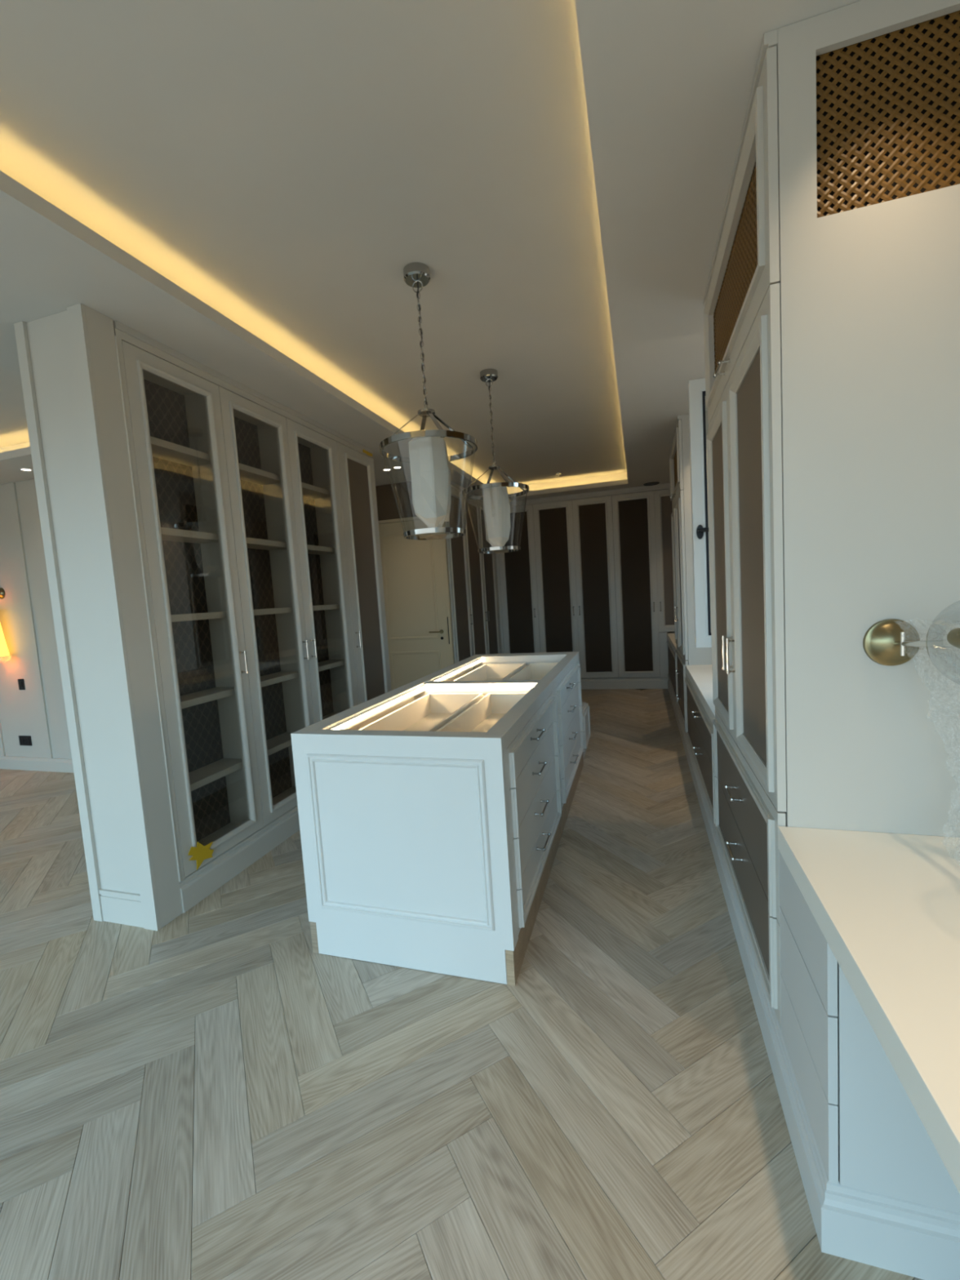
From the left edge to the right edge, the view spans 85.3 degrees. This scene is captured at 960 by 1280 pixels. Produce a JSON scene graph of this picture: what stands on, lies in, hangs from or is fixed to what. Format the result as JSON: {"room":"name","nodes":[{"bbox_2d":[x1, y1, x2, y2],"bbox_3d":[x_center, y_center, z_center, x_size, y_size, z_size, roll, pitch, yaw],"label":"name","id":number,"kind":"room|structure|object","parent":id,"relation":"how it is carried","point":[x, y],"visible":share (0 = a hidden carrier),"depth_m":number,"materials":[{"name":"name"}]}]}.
{"room":"walk-in closet","nodes":[
{"label":"walk-in closet","id":0,"kind":"room"},
{"bbox_2d":[0,479,71,759],"bbox_3d":[-4.279,-0.189,5.066,5.050,2.970,0.129,-2,5,17],"label":"wall","id":1,"kind":"structure","parent":0,"point":[37,711],"depth_m":5.05,"materials":[{"name":"white paint"}]},
{"bbox_2d":[0,587,11,662],"bbox_3d":[-4.713,-0.132,5.005,0.267,0.737,0.279,-2,5,17],"label":"wall lamp","id":2,"kind":"object","parent":1,"relation":"attached to","point":[4,651],"visible":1,"depth_m":5.04,"materials":[{"name":"gold metal"}]},
{"bbox_2d":[17,679,25,689],"bbox_3d":[-4.531,0.439,5.150,0.080,0.110,0.012,-2,5,17],"label":"light switch","id":3,"kind":"object","parent":1,"relation":"attached to","point":[20,682],"visible":1,"depth_m":5.14,"materials":[{"name":"black plastic"}]},
{"bbox_2d":[18,735,31,746],"bbox_3d":[-4.550,1.008,5.217,0.170,0.100,0.010,-2,5,17],"label":"wall socket","id":4,"kind":"object","parent":1,"relation":"attached to","point":[24,740],"visible":1,"depth_m":5.21,"materials":[{"name":"black plastic"}]},
{"bbox_2d":[0,755,74,773],"bbox_3d":[-4.164,1.228,5.118,4.940,0.130,0.018,-2,5,17],"label":"baseboard","id":5,"kind":"structure","parent":1,"relation":"attached to","point":[42,764],"depth_m":5.18,"materials":[{"name":"white wood"}]},
{"bbox_2d":[375,480,417,520],"bbox_3d":[-0.865,-0.490,6.047,1.110,2.970,0.043,-2,5,17],"label":"wall","id":6,"kind":"structure","parent":0,"point":[387,509],"depth_m":5.95,"materials":[{"name":"grey paint"}]},
{"bbox_2d":[377,516,454,690],"bbox_3d":[-0.797,-0.199,6.019,0.974,2.386,0.088,-2,5,17],"label":"door","id":7,"kind":"structure","parent":6,"relation":"in","point":[415,575],"depth_m":5.99,"materials":[{"name":"beige paint"}]},
{"bbox_2d":[450,480,670,506],"bbox_3d":[1.185,-1.953,6.670,3.620,0.068,2.624,-2,5,17],"label":"trim","id":8,"kind":"structure","parent":6,"relation":"attached to","point":[455,486],"depth_m":7.24,"materials":[{"name":"beige paint"}]},
{"bbox_2d":[580,671,668,688],"bbox_3d":[1.041,0.723,6.986,2.871,0.154,2.647,-2,5,17],"label":"baseboard","id":9,"kind":"structure","parent":6,"relation":"attached to","point":[609,682],"depth_m":7.42,"materials":[{"name":"beige paint"}]},
{"bbox_2d":[444,487,472,663],"bbox_3d":[-0.468,-0.489,6.282,0.591,2.563,0.627,-2,5,17],"label":"wardrobe","id":10,"kind":"object","parent":9,"relation":"on","point":[455,547],"visible":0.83,"depth_m":6.17,"materials":[{"name":"beige paint"}]},
{"bbox_2d":[462,496,499,655],"bbox_3d":[-0.188,-0.587,7.197,0.591,2.563,1.293,-2,5,17],"label":"wardrobe","id":11,"kind":"object","parent":9,"relation":"on","point":[481,566],"visible":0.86,"depth_m":6.99,"materials":[{"name":"beige paint"}]},
{"bbox_2d":[493,553,502,653],"bbox_3d":[0.252,-0.667,7.799,0.020,2.564,0.118,-2,5,17],"label":"trim","id":12,"kind":"structure","parent":11,"relation":"attached to","point":[495,557],"depth_m":7.80,"materials":[{"name":"beige paint"}]},
{"bbox_2d":[498,504,540,653],"bbox_3d":[0.660,-0.711,8.005,0.549,2.563,0.641,-2,5,17],"label":"wardrobe","id":13,"kind":"object","parent":9,"relation":"on","point":[517,569],"visible":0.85,"depth_m":7.73,"materials":[{"name":"beige paint"}]},
{"bbox_2d":[495,553,504,653],"bbox_3d":[0.296,-0.673,7.837,0.042,2.564,0.019,-2,5,17],"label":"trim","id":14,"kind":"structure","parent":13,"relation":"attached to","point":[496,554],"depth_m":7.84,"materials":[{"name":"beige paint"}]},
{"bbox_2d":[533,495,618,678],"bbox_3d":[1.453,-0.740,7.759,1.108,2.563,0.641,-2,5,17],"label":"wardrobe","id":15,"kind":"object","parent":9,"relation":"on","point":[574,541],"visible":0.91,"depth_m":7.48,"materials":[{"name":"beige paint"}]},
{"bbox_2d":[611,488,675,677],"bbox_3d":[2.519,-0.779,7.429,1.122,2.563,0.641,-2,5,17],"label":"wardrobe","id":16,"kind":"object","parent":9,"relation":"on","point":[642,526],"visible":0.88,"depth_m":7.21,"materials":[{"name":"beige paint"}]},
{"bbox_2d":[658,631,668,677],"bbox_3d":[2.549,0.206,7.244,0.104,0.633,0.020,-2,5,17],"label":"trim","id":17,"kind":"structure","parent":16,"relation":"attached to","point":[662,635],"depth_m":7.23,"materials":[{"name":"beige paint"}]},
{"bbox_2d":[0,0,861,502],"bbox_3d":[-2.479,-1.647,3.861,9.300,0.269,10.440,-2,5,17],"label":"ceiling","id":18,"kind":"structure","parent":0,"point":[248,188],"depth_m":1.90,"materials":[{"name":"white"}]},
{"bbox_2d":[18,467,32,471],"bbox_3d":[-3.927,-1.473,4.511,0.092,0.004,0.092,-2,5,17],"label":"recessed light","id":19,"kind":"object","parent":18,"relation":"in","point":[21,468],"visible":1,"depth_m":4.51,"materials":[{"name":"white paint"}]},
{"bbox_2d":[378,262,477,540],"bbox_3d":[-0.257,-1.109,2.474,0.468,1.220,0.468,-2,5,17],"label":"pendant lantern","id":20,"kind":"object","parent":18,"relation":"hanging from","point":[428,460],"visible":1,"depth_m":2.43,"materials":[{"name":"white glass"}]},
{"bbox_2d":[462,368,528,553],"bbox_3d":[0.098,-1.232,3.635,0.468,1.220,0.468,-2,5,17],"label":"pendant lantern","id":21,"kind":"object","parent":18,"relation":"hanging from","point":[496,506],"visible":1,"depth_m":3.60,"materials":[{"name":"white glass"}]},
{"bbox_2d":[643,481,659,485],"bbox_3d":[2.280,-2.076,6.939,0.208,0.008,0.208,-2,5,17],"label":"ceiling vent","id":22,"kind":"object","parent":18,"relation":"in","point":[653,483],"visible":1,"depth_m":6.94,"materials":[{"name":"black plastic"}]},
{"bbox_2d":[0,688,923,1279],"bbox_3d":[-2.304,1.296,4.080,9.300,0.060,10.517,-2,5,17],"label":"floor","id":23,"kind":"structure","parent":0,"point":[209,1094],"depth_m":1.60,"materials":[{"name":"brown wood"}]},
{"bbox_2d":[13,302,182,930],"bbox_3d":[-1.761,-0.030,2.443,0.410,2.790,0.151,-2,5,17],"label":"column","id":24,"kind":"structure","parent":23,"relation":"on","point":[69,361],"depth_m":2.38,"materials":[{"name":"beige paint"}]},
{"bbox_2d":[179,804,299,912],"bbox_3d":[-1.259,1.151,3.741,0.308,0.154,2.389,-2,5,17],"label":"baseboard","id":25,"kind":"structure","parent":23,"relation":"on","point":[198,885],"depth_m":2.90,"materials":[{"name":"beige paint"}]},
{"bbox_2d":[121,340,263,877],"bbox_3d":[-1.556,-0.116,2.776,0.281,2.563,0.572,-2,5,17],"label":"display cabinet","id":26,"kind":"object","parent":25,"relation":"on","point":[175,412],"visible":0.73,"depth_m":2.92,"materials":[{"name":"beige paint"}]},
{"bbox_2d":[116,337,184,880],"bbox_3d":[-1.558,-0.088,2.462,0.020,2.564,0.030,-2,5,17],"label":"trim","id":27,"kind":"structure","parent":26,"relation":"attached to","point":[119,340],"depth_m":2.46,"materials":[{"name":"beige paint"}]},
{"bbox_2d":[150,435,210,466],"bbox_3d":[-1.648,-0.989,2.712,0.178,0.036,0.537,-2,5,17],"label":"shelf","id":28,"kind":"object","parent":26,"relation":"attached to","point":[163,451],"depth_m":2.78,"materials":[{"name":"beige paint"}]},
{"bbox_2d":[160,527,218,543],"bbox_3d":[-1.621,-0.553,2.750,0.178,0.036,0.537,-2,5,17],"label":"shelf","id":29,"kind":"object","parent":26,"relation":"attached to","point":[169,535],"depth_m":2.80,"materials":[{"name":"beige paint"}]},
{"bbox_2d":[170,611,226,622],"bbox_3d":[-1.593,-0.120,2.787,0.178,0.036,0.537,-2,5,17],"label":"shelf","id":30,"kind":"object","parent":26,"relation":"attached to","point":[176,616],"depth_m":2.86,"materials":[{"name":"beige paint"}]},
{"bbox_2d":[187,841,213,870],"bbox_3d":[-1.423,1.091,2.663,0.006,0.137,0.160,-2,5,17],"label":"tape","id":31,"kind":"object","parent":26,"relation":"attached to","point":[200,853],"visible":1,"depth_m":2.65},
{"bbox_2d":[179,687,235,709],"bbox_3d":[-1.565,0.323,2.826,0.178,0.036,0.537,-2,5,17],"label":"shelf","id":32,"kind":"object","parent":26,"relation":"attached to","point":[192,697],"depth_m":2.88,"materials":[{"name":"beige paint"}]},
{"bbox_2d":[188,758,242,791],"bbox_3d":[-1.538,0.754,2.863,0.178,0.036,0.537,-2,5,17],"label":"shelf","id":33,"kind":"object","parent":26,"relation":"attached to","point":[201,775],"depth_m":2.93,"materials":[{"name":"beige paint"}]},
{"bbox_2d":[218,386,358,826],"bbox_3d":[-1.299,-0.205,3.615,0.281,2.563,1.187,-2,5,17],"label":"display cabinet","id":34,"kind":"object","parent":25,"relation":"on","point":[283,477],"visible":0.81,"depth_m":3.56,"materials":[{"name":"beige paint"}]},
{"bbox_2d":[112,320,372,457],"bbox_3d":[-1.480,-1.510,3.520,0.404,0.068,2.360,-2,5,17],"label":"trim","id":35,"kind":"structure","parent":34,"relation":"attached to","point":[128,335],"depth_m":2.93,"materials":[{"name":"beige paint"}]},
{"bbox_2d":[362,448,372,456],"bbox_3d":[-0.968,-1.610,4.496,0.003,0.033,0.169,-2,5,17],"label":"tape","id":36,"kind":"object","parent":35,"relation":"attached to","point":[367,453],"visible":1,"depth_m":4.49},
{"bbox_2d":[238,462,280,484],"bbox_3d":[-1.479,-1.048,3.266,0.178,0.036,0.554,-2,5,17],"label":"shelf","id":37,"kind":"object","parent":34,"relation":"attached to","point":[249,475],"depth_m":3.35,"materials":[{"name":"beige paint"}]},
{"bbox_2d":[245,537,286,550],"bbox_3d":[-1.452,-0.612,3.304,0.178,0.036,0.554,-2,5,17],"label":"shelf","id":38,"kind":"object","parent":34,"relation":"attached to","point":[252,544],"depth_m":3.37,"materials":[{"name":"beige paint"}]},
{"bbox_2d":[253,607,293,615],"bbox_3d":[-1.424,-0.179,3.341,0.178,0.036,0.554,-2,5,17],"label":"shelf","id":39,"kind":"object","parent":34,"relation":"attached to","point":[257,611],"depth_m":3.43,"materials":[{"name":"beige paint"}]},
{"bbox_2d":[260,671,298,687],"bbox_3d":[-1.396,0.264,3.380,0.178,0.036,0.554,-2,5,17],"label":"shelf","id":40,"kind":"object","parent":34,"relation":"attached to","point":[268,677],"depth_m":3.46,"materials":[{"name":"beige paint"}]},
{"bbox_2d":[266,732,293,755],"bbox_3d":[-1.369,0.695,3.417,0.178,0.036,0.554,-2,5,17],"label":"shelf","id":41,"kind":"object","parent":34,"relation":"attached to","point":[277,741],"depth_m":3.46,"materials":[{"name":"beige paint"}]},
{"bbox_2d":[301,482,329,498],"bbox_3d":[-1.309,-1.107,3.823,0.178,0.036,0.579,-2,5,17],"label":"shelf","id":42,"kind":"object","parent":34,"relation":"attached to","point":[308,491],"depth_m":3.92,"materials":[{"name":"beige paint"}]},
{"bbox_2d":[306,544,334,555],"bbox_3d":[-1.281,-0.671,3.861,0.178,0.036,0.579,-2,5,17],"label":"shelf","id":43,"kind":"object","parent":34,"relation":"attached to","point":[312,549],"depth_m":3.95,"materials":[{"name":"beige paint"}]},
{"bbox_2d":[312,604,339,610],"bbox_3d":[-1.254,-0.238,3.899,0.178,0.036,0.579,-2,5,17],"label":"shelf","id":44,"kind":"object","parent":34,"relation":"attached to","point":[315,606],"depth_m":3.97,"materials":[{"name":"beige paint"}]},
{"bbox_2d":[322,712,338,719],"bbox_3d":[-1.198,0.636,3.974,0.178,0.036,0.579,-2,5,17],"label":"shelf","id":45,"kind":"object","parent":34,"relation":"attached to","point":[325,715],"depth_m":4.16,"materials":[{"name":"beige paint"}]},
{"bbox_2d":[317,659,344,671],"bbox_3d":[-1.226,0.205,3.937,0.178,0.036,0.579,-2,5,17],"label":"shelf","id":46,"kind":"object","parent":34,"relation":"attached to","point":[323,664],"depth_m":4.03,"materials":[{"name":"beige paint"}]},
{"bbox_2d":[336,441,390,704],"bbox_3d":[-1.044,-0.294,4.452,0.281,2.563,0.569,-2,5,17],"label":"wardrobe","id":47,"kind":"object","parent":25,"relation":"on","point":[356,474],"visible":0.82,"depth_m":4.38,"materials":[{"name":"beige paint"}]},
{"bbox_2d":[372,457,391,690],"bbox_3d":[-1.049,-0.321,4.762,0.389,2.564,0.018,-2,5,17],"label":"trim","id":48,"kind":"structure","parent":47,"relation":"attached to","point":[372,458],"depth_m":4.68,"materials":[{"name":"beige paint"}]},
{"bbox_2d":[290,651,583,986],"bbox_3d":[0.068,0.710,3.236,0.930,0.950,2.548,-2,5,17],"label":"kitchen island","id":49,"kind":"object","parent":23,"relation":"on","point":[433,808],"visible":1,"depth_m":2.08,"materials":[{"name":"paint"}]},
{"bbox_2d":[359,693,483,731],"bbox_3d":[-0.295,0.436,2.622,0.348,0.128,1.050,-2,5,17],"label":"drawer","id":50,"kind":"object","parent":49,"relation":"on","point":[430,712],"depth_m":2.93,"materials":[{"name":"beige wood"}]},
{"bbox_2d":[435,693,526,732],"bbox_3d":[0.040,0.423,2.518,0.290,0.128,1.050,-2,5,17],"label":"compartment","id":51,"kind":"object","parent":49,"relation":"on","point":[484,713],"depth_m":2.86,"materials":[{"name":"beige wood"}]},
{"bbox_2d":[453,663,526,680],"bbox_3d":[0.055,0.314,3.769,0.348,0.128,1.080,-2,5,17],"label":"compartment","id":52,"kind":"object","parent":49,"relation":"on","point":[497,671],"depth_m":4.25,"materials":[{"name":"beige wood"}]},
{"bbox_2d":[507,662,557,679],"bbox_3d":[0.390,0.302,3.665,0.290,0.128,1.080,-2,5,17],"label":"drawer","id":53,"kind":"object","parent":49,"relation":"on","point":[534,671],"depth_m":4.16,"materials":[{"name":"beige wood"}]},
{"bbox_2d":[581,702,590,758],"bbox_3d":[0.545,0.817,4.723,0.855,0.420,0.460,-2,5,17],"label":"drawer unit","id":54,"kind":"object","parent":23,"relation":"on","point":[585,708],"visible":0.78,"depth_m":4.58,"materials":[{"name":"paint"}]},
{"bbox_2d":[667,679,959,1279],"bbox_3d":[2.018,0.912,4.088,0.721,0.156,6.452,-2,5,17],"label":"baseboard","id":55,"kind":"structure","parent":23,"relation":"on","point":[909,1238],"depth_m":1.12,"materials":[{"name":"paint"}]},
{"bbox_2d":[666,639,676,702],"bbox_3d":[2.661,0.330,6.227,0.717,0.549,1.866,-2,5,17],"label":"drawer unit","id":56,"kind":"object","parent":55,"relation":"on","point":[671,663],"visible":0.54,"depth_m":6.31,"materials":[{"name":"beige paint"}]},
{"bbox_2d":[666,632,676,652],"bbox_3d":[2.647,0.023,6.199,0.704,0.066,1.868,-2,5,17],"label":"countertop","id":57,"kind":"structure","parent":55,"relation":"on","point":[671,637],"depth_m":6.42,"materials":[{"name":"white stone"}]},
{"bbox_2d":[669,411,711,732],"bbox_3d":[2.146,-0.555,4.719,0.747,2.633,1.120,-2,5,17],"label":"wall","id":58,"kind":"structure","parent":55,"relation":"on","point":[686,653],"depth_m":4.31,"materials":[{"name":"beige paint"}]},
{"bbox_2d":[684,673,715,823],"bbox_3d":[1.791,0.628,3.432,0.747,0.549,1.771,-2,5,17],"label":"drawer unit","id":59,"kind":"object","parent":55,"relation":"on","point":[699,726],"visible":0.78,"depth_m":3.30,"materials":[{"name":"beige paint"}]},
{"bbox_2d":[685,664,715,723],"bbox_3d":[1.792,0.320,3.399,0.704,0.066,1.773,-2,5,17],"label":"countertop","id":60,"kind":"structure","parent":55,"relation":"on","point":[700,677],"depth_m":3.56,"materials":[{"name":"white stone"}]},
{"bbox_2d":[703,0,959,1030],"bbox_3d":[1.283,-0.255,1.896,0.747,2.633,1.265,-2,5,17],"label":"tall cabinet","id":61,"kind":"object","parent":55,"relation":"on","point":[832,298],"visible":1,"depth_m":1.33,"materials":[{"name":"beige paint"}]},
{"bbox_2d":[816,10,959,217],"bbox_3d":[1.056,-1.240,1.225,0.505,0.405,0.017,-2,5,17],"label":"grille","id":62,"kind":"object","parent":61,"relation":"attached to","point":[888,100],"depth_m":1.24,"materials":[{"name":"brown metal"}]},
{"bbox_2d":[862,600,959,684],"bbox_3d":[1.015,-0.007,1.116,0.188,0.188,0.425,-2,5,17],"label":"wall lamp","id":63,"kind":"object","parent":61,"relation":"attached to","point":[883,642],"visible":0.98,"depth_m":1.31,"materials":[{"name":"gold metal"}]},
{"bbox_2d":[777,826,959,1194],"bbox_3d":[0.858,0.645,0.342,0.704,0.066,2.119,-2,5,17],"label":"countertop","id":64,"kind":"structure","parent":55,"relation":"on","point":[886,906],"depth_m":0.99,"materials":[{"name":"white stone"}]},
{"bbox_2d":[897,618,959,863],"bbox_3d":[1.174,0.223,1.132,0.394,0.568,0.239,-2,5,17],"label":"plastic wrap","id":65,"kind":"object","parent":64,"relation":"on","point":[957,860],"visible":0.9,"depth_m":1.22,"materials":[{"name":"clear plastic"}]},
{"bbox_2d":[778,850,959,1213],"bbox_3d":[1.128,0.865,1.186,0.703,0.549,0.398,-2,5,17],"label":"drawer unit","id":66,"kind":"object","parent":55,"relation":"on","point":[869,1135],"visible":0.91,"depth_m":1.10,"materials":[{"name":"paint"}]},
{"bbox_2d":[658,631,675,671],"bbox_3d":[1.454,-0.823,8.181,4.400,2.970,0.100,-2,5,17],"label":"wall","id":67,"kind":"structure","parent":0,"point":[667,632],"depth_m":7.79,"materials":[{"name":"grey paint"}]},
{"bbox_3d":[1.980,-0.375,2.635,0.150,2.970,10.240,-2,5,17],"label":"wall","id":68,"kind":"structure","parent":0,"visible":0},
{"bbox_2d":[688,377,711,647],"bbox_3d":[1.631,-0.726,2.940,0.832,1.635,0.780,-2,5,17],"label":"window","id":69,"kind":"structure","parent":68,"relation":"in","point":[696,388],"depth_m":2.91,"materials":[{"name":"white paint"}]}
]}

